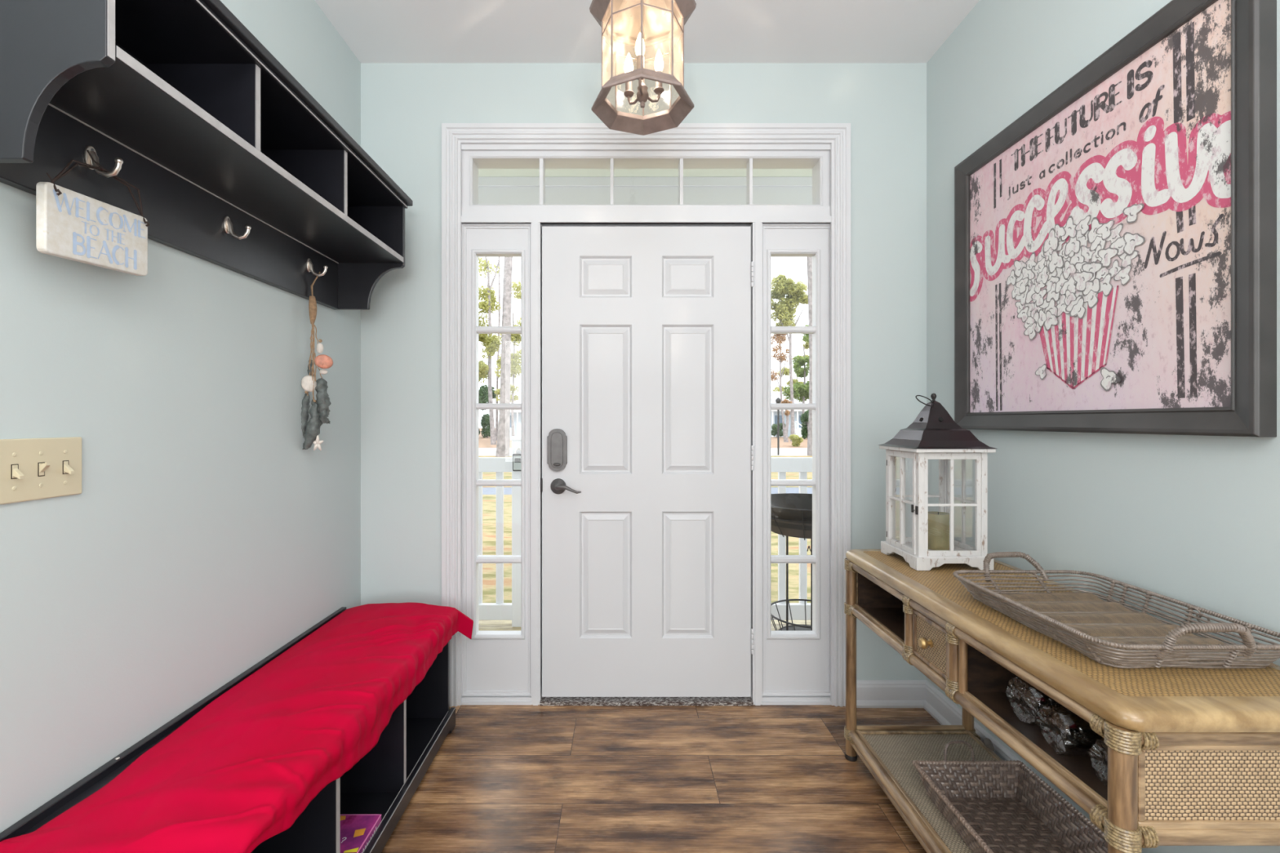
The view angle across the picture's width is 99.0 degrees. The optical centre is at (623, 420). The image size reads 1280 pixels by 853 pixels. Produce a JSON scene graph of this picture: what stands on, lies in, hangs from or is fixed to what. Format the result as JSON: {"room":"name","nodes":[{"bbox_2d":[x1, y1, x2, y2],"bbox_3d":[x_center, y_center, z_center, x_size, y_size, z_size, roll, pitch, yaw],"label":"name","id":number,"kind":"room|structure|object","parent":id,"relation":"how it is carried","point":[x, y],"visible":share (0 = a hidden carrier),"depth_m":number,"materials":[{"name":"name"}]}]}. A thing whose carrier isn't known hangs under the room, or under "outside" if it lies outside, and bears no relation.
{"room":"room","nodes":[
{"label":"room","id":0,"kind":"room"},
{"bbox_2d":[0,0,360,832],"bbox_3d":[-1.199,-0.158,1.042,0.140,2.750,2.883,0,0,0],"label":"wall","id":1,"kind":"structure","parent":0,"point":[202,537],"depth_m":1.34,"materials":[{"name":"paint"}]},
{"bbox_2d":[0,436,81,504],"bbox_3d":[-1.119,0.093,1.053,0.020,0.118,0.162,0,0,0],"label":"switch plate","id":2,"kind":"object","parent":1,"relation":"attached to","point":[31,468],"visible":1,"depth_m":1.05,"materials":[{"name":"beige plastic"}]},
{"bbox_2d":[0,0,413,309],"bbox_3d":[-0.979,-0.648,1.515,0.299,0.435,1.271,0,0,0],"label":"wall shelf","id":3,"kind":"object","parent":1,"relation":"attached to","point":[234,165],"visible":0.96,"depth_m":1.27,"materials":[{"name":"black wood"}]},
{"bbox_2d":[35,150,149,275],"bbox_3d":[-1.064,-0.427,1.104,0.040,0.240,0.225,0,0,-2],"label":"sign","id":4,"kind":"object","parent":3,"relation":"hanging from","point":[70,224],"visible":1,"depth_m":1.08,"materials":[{"name":"white wood"}]},
{"bbox_2d":[301,271,333,450],"bbox_3d":[-1.076,-0.208,1.907,0.125,0.628,0.064,0,0,0],"label":"garland","id":5,"kind":"object","parent":3,"relation":"hanging from","point":[318,409],"visible":1,"depth_m":1.91,"materials":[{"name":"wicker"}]},
{"bbox_2d":[360,62,926,679],"bbox_3d":[0.084,-0.158,2.413,2.426,2.750,0.140,0,0,0],"label":"wall","id":6,"kind":"structure","parent":0,"point":[405,106],"depth_m":2.34,"materials":[{"name":"paint"}]},
{"bbox_2d":[461,223,531,705],"bbox_3d":[-0.549,0.184,2.376,0.303,2.066,0.077,0,0,0],"label":"window","id":7,"kind":"structure","parent":6,"relation":"in","point":[496,665],"depth_m":2.37,"materials":[{"name":"white paint"}]},
{"bbox_2d":[441,123,850,706],"bbox_3d":[0.094,-0.023,2.332,1.737,2.480,0.022,0,0,0],"label":"trim","id":8,"kind":"structure","parent":6,"relation":"attached to","point":[453,135],"depth_m":2.33,"materials":[{"name":"white paint"}]},
{"bbox_2d":[461,143,831,705],"bbox_3d":[0.100,0.016,2.406,1.640,2.403,0.144,0,0,0],"label":"trim","id":9,"kind":"structure","parent":6,"relation":"attached to","point":[754,217],"depth_m":2.34,"materials":[{"name":"white paint"}]},
{"bbox_2d":[462,151,830,206],"bbox_3d":[0.101,-1.042,2.404,1.603,0.243,0.106,0,0,0],"label":"window","id":10,"kind":"structure","parent":6,"relation":"in","point":[819,162],"depth_m":2.36,"materials":[{"name":"white paint"}]},
{"bbox_2d":[539,696,753,706],"bbox_3d":[0.096,1.209,2.407,0.910,0.016,0.152,0,0,0],"label":"threshold","id":11,"kind":"object","parent":6,"relation":"attached to","point":[544,701],"depth_m":2.34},
{"bbox_2d":[540,226,754,697],"bbox_3d":[0.099,0.177,2.341,0.914,2.023,0.112,0,0,0],"label":"door","id":12,"kind":"structure","parent":6,"relation":"in","point":[648,458],"depth_m":2.35,"materials":[{"name":"white paint"}]},
{"bbox_2d":[762,223,831,705],"bbox_3d":[0.747,0.184,2.376,0.311,2.066,0.077,0,0,0],"label":"window","id":13,"kind":"structure","parent":6,"relation":"in","point":[796,664],"depth_m":2.37,"materials":[{"name":"white paint"}]},
{"bbox_2d":[856,680,926,708],"bbox_3d":[1.133,1.165,2.328,0.328,0.104,0.030,0,0,0],"label":"baseboard","id":14,"kind":"structure","parent":6,"relation":"attached to","point":[870,694],"depth_m":2.33,"materials":[{"name":"white paint"}]},
{"bbox_2d":[478,168,812,177],"bbox_3d":[0.000,-1.630,3.242,6.000,0.060,1.516,0,0,0],"label":"ceiling","id":15,"kind":"structure","parent":0,"point":[482,172],"depth_m":3.53,"materials":[{"name":"paint"}]},
{"bbox_2d":[478,177,812,204],"bbox_3d":[0.000,-1.410,3.663,6.000,0.380,0.155,0,0,0],"label":"transom window","id":16,"kind":"structure","parent":15,"relation":"attached to","point":[491,190],"depth_m":3.60,"materials":[{"name":"glass"}]},
{"bbox_2d":[314,0,979,62],"bbox_3d":[0.000,-1.603,-1.258,6.400,0.140,7.483,0,0,0],"label":"ceiling","id":17,"kind":"structure","parent":0,"point":[375,31],"depth_m":2.14,"materials":[{"name":"paint"}]},
{"bbox_2d":[589,0,696,135],"bbox_3d":[0.052,-1.202,1.530,0.277,0.662,0.277,0,0,-19],"label":"pendant lantern","id":18,"kind":"object","parent":17,"relation":"hanging from","point":[641,24],"visible":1,"depth_m":1.57,"materials":[{"name":"brown metal"}]},
{"bbox_2d":[381,705,940,852],"bbox_3d":[0.000,1.277,-1.319,6.400,0.120,7.363,0,0,0],"label":"floor","id":19,"kind":"structure","parent":0,"point":[506,779],"depth_m":1.81,"materials":[{"name":"laminate"}]},
{"bbox_2d":[0,607,455,852],"bbox_3d":[-0.899,0.980,1.548,0.457,0.474,1.275,0,0,0],"label":"storage bench","id":20,"kind":"object","parent":19,"relation":"on","point":[384,782],"visible":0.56,"depth_m":1.68,"materials":[{"name":"black wood"}]},
{"bbox_2d":[0,602,473,852],"bbox_3d":[-0.868,0.808,1.577,0.498,0.187,1.355,0,0,0],"label":"cloth","id":21,"kind":"object","parent":20,"relation":"on","point":[238,774],"visible":1,"depth_m":1.24,"materials":[{"name":"red fabric"}]},
{"bbox_2d":[340,814,381,852],"bbox_3d":[-0.827,1.145,1.448,0.271,0.042,0.225,0,0,0],"label":"game box","id":22,"kind":"object","parent":20,"relation":"on","point":[357,831],"visible":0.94,"depth_m":1.50,"materials":[{"name":"purple cardboard"}]},
{"bbox_2d":[844,549,1279,852],"bbox_3d":[1.026,0.843,1.436,0.475,0.749,1.128,0,0,0],"label":"console table","id":23,"kind":"object","parent":19,"relation":"on","point":[1193,757],"visible":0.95,"depth_m":1.05,"materials":[{"name":"wicker"}]},
{"bbox_2d":[878,393,996,570],"bbox_3d":[1.032,0.189,1.822,0.255,0.559,0.255,0,0,0],"label":"candle lantern","id":24,"kind":"object","parent":23,"relation":"on","point":[934,434],"visible":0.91,"depth_m":1.73,"materials":[{"name":"white wood"}]},
{"bbox_2d":[928,511,949,550],"bbox_3d":[1.044,0.365,1.817,0.077,0.122,0.077,0,0,0],"label":"pillar candle","id":25,"kind":"object","parent":24,"relation":"in","point":[938,522],"visible":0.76,"depth_m":1.78,"materials":[{"name":"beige wax"}]},
{"bbox_2d":[862,734,1092,852],"bbox_3d":[1.032,1.116,1.435,0.392,0.010,1.040,0,0,0],"label":"shelf","id":26,"kind":"object","parent":23,"relation":"attached to","point":[895,754],"depth_m":1.79,"materials":[{"name":"wicker"}]},
{"bbox_2d":[912,740,1107,852],"bbox_3d":[1.022,1.032,1.375,0.329,0.150,0.532,0,0,0],"label":"woven basket","id":27,"kind":"object","parent":23,"relation":"on","point":[1006,811],"visible":0.99,"depth_m":1.52,"materials":[{"name":"brown wicker"}]},
{"bbox_2d":[1007,676,1087,724],"bbox_3d":[0.963,0.614,1.213,0.181,0.098,0.102,0,0,-6],"label":"wrapped package","id":28,"kind":"object","parent":23,"relation":"on","point":[1049,716],"visible":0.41,"depth_m":1.20,"materials":[{"name":"silver plastic"}]},
{"bbox_2d":[1021,686,1081,718],"bbox_3d":[0.946,0.622,1.212,0.108,0.072,0.072,0,0,-6],"label":"clear cup","id":29,"kind":"object","parent":28,"relation":"on","point":[1049,716],"depth_m":1.19,"materials":[{"name":"clear glass"}]},
{"bbox_2d":[1038,702,1107,756],"bbox_3d":[0.951,0.617,1.094,0.192,0.091,0.095,0,0,3],"label":"wrapped package","id":30,"kind":"object","parent":23,"relation":"on","point":[1062,714],"visible":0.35,"depth_m":1.09,"materials":[{"name":"silver plastic"}]},
{"bbox_2d":[1053,713,1107,751],"bbox_3d":[0.928,0.622,1.095,0.108,0.072,0.072,0,0,3],"label":"clear cup","id":31,"kind":"object","parent":30,"relation":"on","point":[1062,714],"depth_m":1.09,"materials":[{"name":"clear glass"}]},
{"bbox_2d":[1090,738,1107,784],"bbox_3d":[0.960,0.620,0.985,0.181,0.086,0.092,0,0,2],"label":"wrapped package","id":32,"kind":"object","parent":23,"relation":"on","point":[1099,740],"visible":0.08,"depth_m":1.01,"materials":[{"name":"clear plastic"}]},
{"bbox_2d":[952,551,1279,668],"bbox_3d":[1.073,0.415,1.247,0.389,0.104,0.550,0,0,0],"label":"wicker tray","id":33,"kind":"object","parent":23,"relation":"on","point":[1165,645],"visible":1,"depth_m":1.19,"materials":[{"name":"grey wicker"}]},
{"bbox_2d":[926,0,1279,852],"bbox_3d":[1.367,-0.158,1.042,0.140,2.750,2.883,0,0,0],"label":"wall","id":34,"kind":"structure","parent":0,"point":[1194,520],"depth_m":1.54,"materials":[{"name":"paint"}]},
{"bbox_2d":[923,680,1107,848],"bbox_3d":[1.282,1.165,0.972,0.030,0.104,2.743,0,0,0],"label":"baseboard","id":35,"kind":"structure","parent":34,"relation":"attached to","point":[937,704],"depth_m":2.16,"materials":[{"name":"white paint"}]},
{"bbox_2d":[954,0,1276,436],"bbox_3d":[1.277,-0.468,1.586,0.040,1.002,1.000,0,0,0],"label":"framed picture","id":36,"kind":"object","parent":34,"relation":"attached to","point":[1115,242],"visible":1,"depth_m":1.36,"materials":[{"name":"pink paper"}]},
{"label":"outside","id":37,"kind":"structure","parent":0,"visible":0},
{"bbox_2d":[482,487,812,494],"bbox_3d":[0.000,2.005,14.800,120.000,0.190,1.600,0,0,0],"label":"driveway","id":38,"kind":"structure","parent":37,"point":[486,491],"depth_m":14.81,"materials":[{"name":"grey concrete"}]},
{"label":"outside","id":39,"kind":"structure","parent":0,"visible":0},
{"bbox_2d":[482,494,810,603],"bbox_3d":[0.000,2.000,8.880,120.000,0.200,10.240,0,0,0],"label":"lawn","id":40,"kind":"structure","parent":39,"point":[489,501],"depth_m":7.79,"materials":[{"name":"yellow plant"}]},
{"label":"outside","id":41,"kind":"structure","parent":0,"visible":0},
{"bbox_2d":[478,455,812,487],"bbox_3d":[0.000,2.000,22.550,120.000,0.200,13.900,0,0,0],"label":"lawn","id":42,"kind":"structure","parent":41,"point":[486,475],"depth_m":19.18,"materials":[{"name":"green plant"}]},
{"bbox_2d":[495,257,512,457],"bbox_3d":[-5.703,-7.882,28.388,4.731,19.795,4.153,0,0,0],"label":"tree","id":43,"kind":"object","parent":42,"relation":"on","point":[503,446],"visible":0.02,"depth_m":28.58,"materials":[{"name":"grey plant"}]},
{"bbox_3d":[0.000,1.640,3.130,6.000,0.520,1.260,0,0,0],"label":"skirt","id":44,"kind":"object","parent":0,"visible":0},
{"bbox_2d":[478,620,810,631],"bbox_3d":[0.000,1.365,3.121,6.000,0.030,1.272,0,0,0],"label":"porch deck","id":45,"kind":"object","parent":44,"relation":"on","point":[483,625],"depth_m":3.61,"materials":[{"name":"beige wood"}]},
{"bbox_2d":[478,435,520,626],"bbox_3d":[-1.617,0.728,3.615,1.967,1.245,0.110,0,0,0],"label":"porch railing","id":46,"kind":"object","parent":45,"relation":"on","point":[500,611],"visible":0.2,"depth_m":3.58,"materials":[{"name":"white paint"}]},
{"bbox_2d":[512,448,520,471],"bbox_3d":[-0.685,0.253,3.548,0.076,0.151,0.044,0,0,0],"label":"box","id":47,"kind":"object","parent":46,"relation":"attached to","point":[516,457],"visible":0.56,"depth_m":3.53,"materials":[{"name":"white metal"}]},
{"bbox_2d":[771,457,812,620],"bbox_3d":[1.623,0.728,3.615,1.955,1.245,0.110,0,0,0],"label":"porch railing","id":48,"kind":"object","parent":45,"relation":"on","point":[781,465],"visible":0.09,"depth_m":3.61,"materials":[{"name":"white paint"}]},
{"bbox_3d":[0.995,1.345,2.940,0.690,0.010,0.690,0,0,0],"label":"mat","id":49,"kind":"object","parent":45,"relation":"on","visible":0},
{"bbox_2d":[771,493,812,631],"bbox_3d":[0.995,0.886,2.940,0.630,0.908,0.630,0,0,0],"label":"plant stand","id":50,"kind":"object","parent":49,"relation":"on","point":[791,513],"visible":0.3,"depth_m":2.86,"materials":[{"name":"black metal"}]},
{"bbox_2d":[771,519,812,538],"bbox_3d":[0.995,0.547,2.940,0.544,0.094,0.544,0,0,0],"label":"bowl","id":51,"kind":"object","parent":50,"relation":"on","point":[797,528],"depth_m":2.74,"materials":[{"name":"brown metal"}]},
{"bbox_2d":[771,493,812,530],"bbox_3d":[0.995,0.488,2.940,0.612,0.113,0.612,0,0,0],"label":"bowl","id":52,"kind":"object","parent":50,"relation":"on","point":[789,511],"depth_m":2.77,"materials":[{"name":"black metal"}]},
{"bbox_2d":[771,599,812,631],"bbox_3d":[0.995,1.101,2.940,0.440,0.141,0.440,0,0,0],"label":"basket","id":53,"kind":"object","parent":50,"relation":"on","point":[793,627],"depth_m":3.04,"materials":[{"name":"black metal"}]},
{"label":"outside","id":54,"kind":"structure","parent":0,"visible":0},
{"bbox_2d":[478,427,807,448],"bbox_3d":[0.000,2.000,89.000,120.000,0.200,102.000,0,0,0],"label":"ground","id":55,"kind":"structure","parent":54,"point":[483,442],"depth_m":44.88,"materials":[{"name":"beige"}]},
{"bbox_2d":[480,413,490,437],"bbox_3d":[-15.033,0.566,60.105,1.362,2.735,2.896,0,0,0],"label":"shrub","id":56,"kind":"object","parent":55,"relation":"on","point":[485,421],"visible":0.82,"depth_m":59.23,"materials":[{"name":"green plant"}]},
{"bbox_2d":[478,369,496,418],"bbox_3d":[-15.610,-2.924,58.193,4.260,9.859,3.454,0,0,0],"label":"tree","id":57,"kind":"object","parent":55,"relation":"on","point":[483,391],"visible":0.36,"depth_m":57.20,"materials":[{"name":"green plant"}]},
{"bbox_2d":[478,257,501,444],"bbox_3d":[-11.833,-6.624,43.061,4.503,17.277,3.506,0,0,14],"label":"tree","id":58,"kind":"object","parent":55,"relation":"on","point":[491,344],"visible":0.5,"depth_m":42.92,"materials":[{"name":"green plant"}]},
{"bbox_2d":[495,261,500,440],"bbox_3d":[-12.076,-9.561,52.258,4.897,23.122,4.027,0,0,-22],"label":"tree","id":59,"kind":"object","parent":55,"relation":"on","point":[499,277],"visible":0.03,"depth_m":51.92,"materials":[{"name":"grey plant"}]},
{"bbox_2d":[493,279,520,436],"bbox_3d":[-9.148,-5.168,47.931,4.608,14.350,3.447,0,0,0],"label":"tree","id":60,"kind":"object","parent":55,"relation":"on","point":[515,357],"visible":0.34,"depth_m":47.61,"materials":[{"name":"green plant"}]},
{"bbox_2d":[497,392,520,436],"bbox_3d":[-10.017,-0.800,67.700,10.000,5.400,10.600,0,0,0],"label":"house","id":61,"kind":"structure","parent":55,"relation":"on","point":[517,413],"depth_m":64.00,"materials":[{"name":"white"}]},
{"bbox_2d":[771,422,785,437],"bbox_3d":[16.870,1.049,59.971,1.737,1.702,2.269,0,0,0],"label":"shrub","id":62,"kind":"object","parent":55,"relation":"on","point":[774,432],"visible":0.6,"depth_m":59.49,"materials":[{"name":"green plant"}]},
{"bbox_2d":[771,333,793,439],"bbox_3d":[15.605,-3.811,56.083,2.417,11.644,3.288,0,0,-38],"label":"tree","id":63,"kind":"object","parent":55,"relation":"on","point":[779,338],"visible":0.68,"depth_m":55.90,"materials":[{"name":"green plant"}]},
{"bbox_2d":[780,398,791,442],"bbox_3d":[14.307,0.025,47.876,1.001,3.988,1.194,0,0,0],"label":"tree","id":64,"kind":"object","parent":55,"relation":"on","point":[787,412],"visible":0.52,"depth_m":47.86,"materials":[{"name":"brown plant"}]},
{"bbox_2d":[771,274,808,441],"bbox_3d":[14.127,-5.612,49.911,6.505,15.227,3.349,0,0,0],"label":"tree","id":65,"kind":"object","parent":55,"relation":"on","point":[782,286],"visible":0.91,"depth_m":49.36,"materials":[{"name":"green plant"}]},
{"bbox_2d":[771,391,808,437],"bbox_3d":[20.952,-0.850,66.927,9.500,5.500,12.146,0,0,0],"label":"house","id":66,"kind":"structure","parent":55,"relation":"on","point":[797,413],"depth_m":64.00,"materials":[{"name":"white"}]},
{"bbox_2d":[772,339,808,391],"bbox_3d":[24.722,-5.112,80.169,7.048,14.239,3.572,0,0,0],"label":"tree","id":67,"kind":"object","parent":55,"relation":"on","point":[786,371],"visible":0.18,"depth_m":79.44,"materials":[{"name":"yellow plant"}]},
{"bbox_2d":[782,324,808,413],"bbox_3d":[19.209,-4.119,57.864,4.753,12.257,3.322,0,0,0],"label":"tree","id":68,"kind":"object","parent":55,"relation":"on","point":[802,390],"visible":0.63,"depth_m":57.64,"materials":[{"name":"green plant"}]},
{"bbox_2d":[789,434,803,446],"bbox_3d":[12.577,1.493,39.945,0.557,0.995,2.584,0,0,0],"label":"shrub","id":69,"kind":"object","parent":55,"relation":"on","point":[796,440],"visible":1,"depth_m":39.53,"materials":[{"name":"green plant"}]},
{"bbox_2d":[800,409,808,439],"bbox_3d":[18.506,0.361,55.100,1.271,3.110,2.655,0,0,-9],"label":"shrub","id":70,"kind":"object","parent":55,"relation":"on","point":[805,416],"visible":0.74,"depth_m":55.17,"materials":[{"name":"green plant"}]},
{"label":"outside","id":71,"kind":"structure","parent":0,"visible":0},
{"bbox_2d":[478,448,807,455],"bbox_3d":[0.000,2.010,33.750,120.000,0.180,8.500,0,0,0],"label":"street","id":72,"kind":"structure","parent":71,"point":[482,451],"depth_m":33.53,"materials":[{"name":"grey asphalt"}]},
{"bbox_2d":[775,397,781,455],"bbox_3d":[8.470,0.320,30.000,0.296,3.160,0.296,0,0,23],"label":"lamp post","id":73,"kind":"object","parent":72,"relation":"on","point":[778,400],"visible":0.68,"depth_m":29.98,"materials":[{"name":"black metal"}]},
{"bbox_2d":[806,257,812,455],"bbox_3d":[10.230,-8.215,30.424,4.171,20.440,3.687,0,0,0],"label":"tree","id":74,"kind":"object","parent":72,"relation":"on","point":[809,260],"visible":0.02,"depth_m":29.88,"materials":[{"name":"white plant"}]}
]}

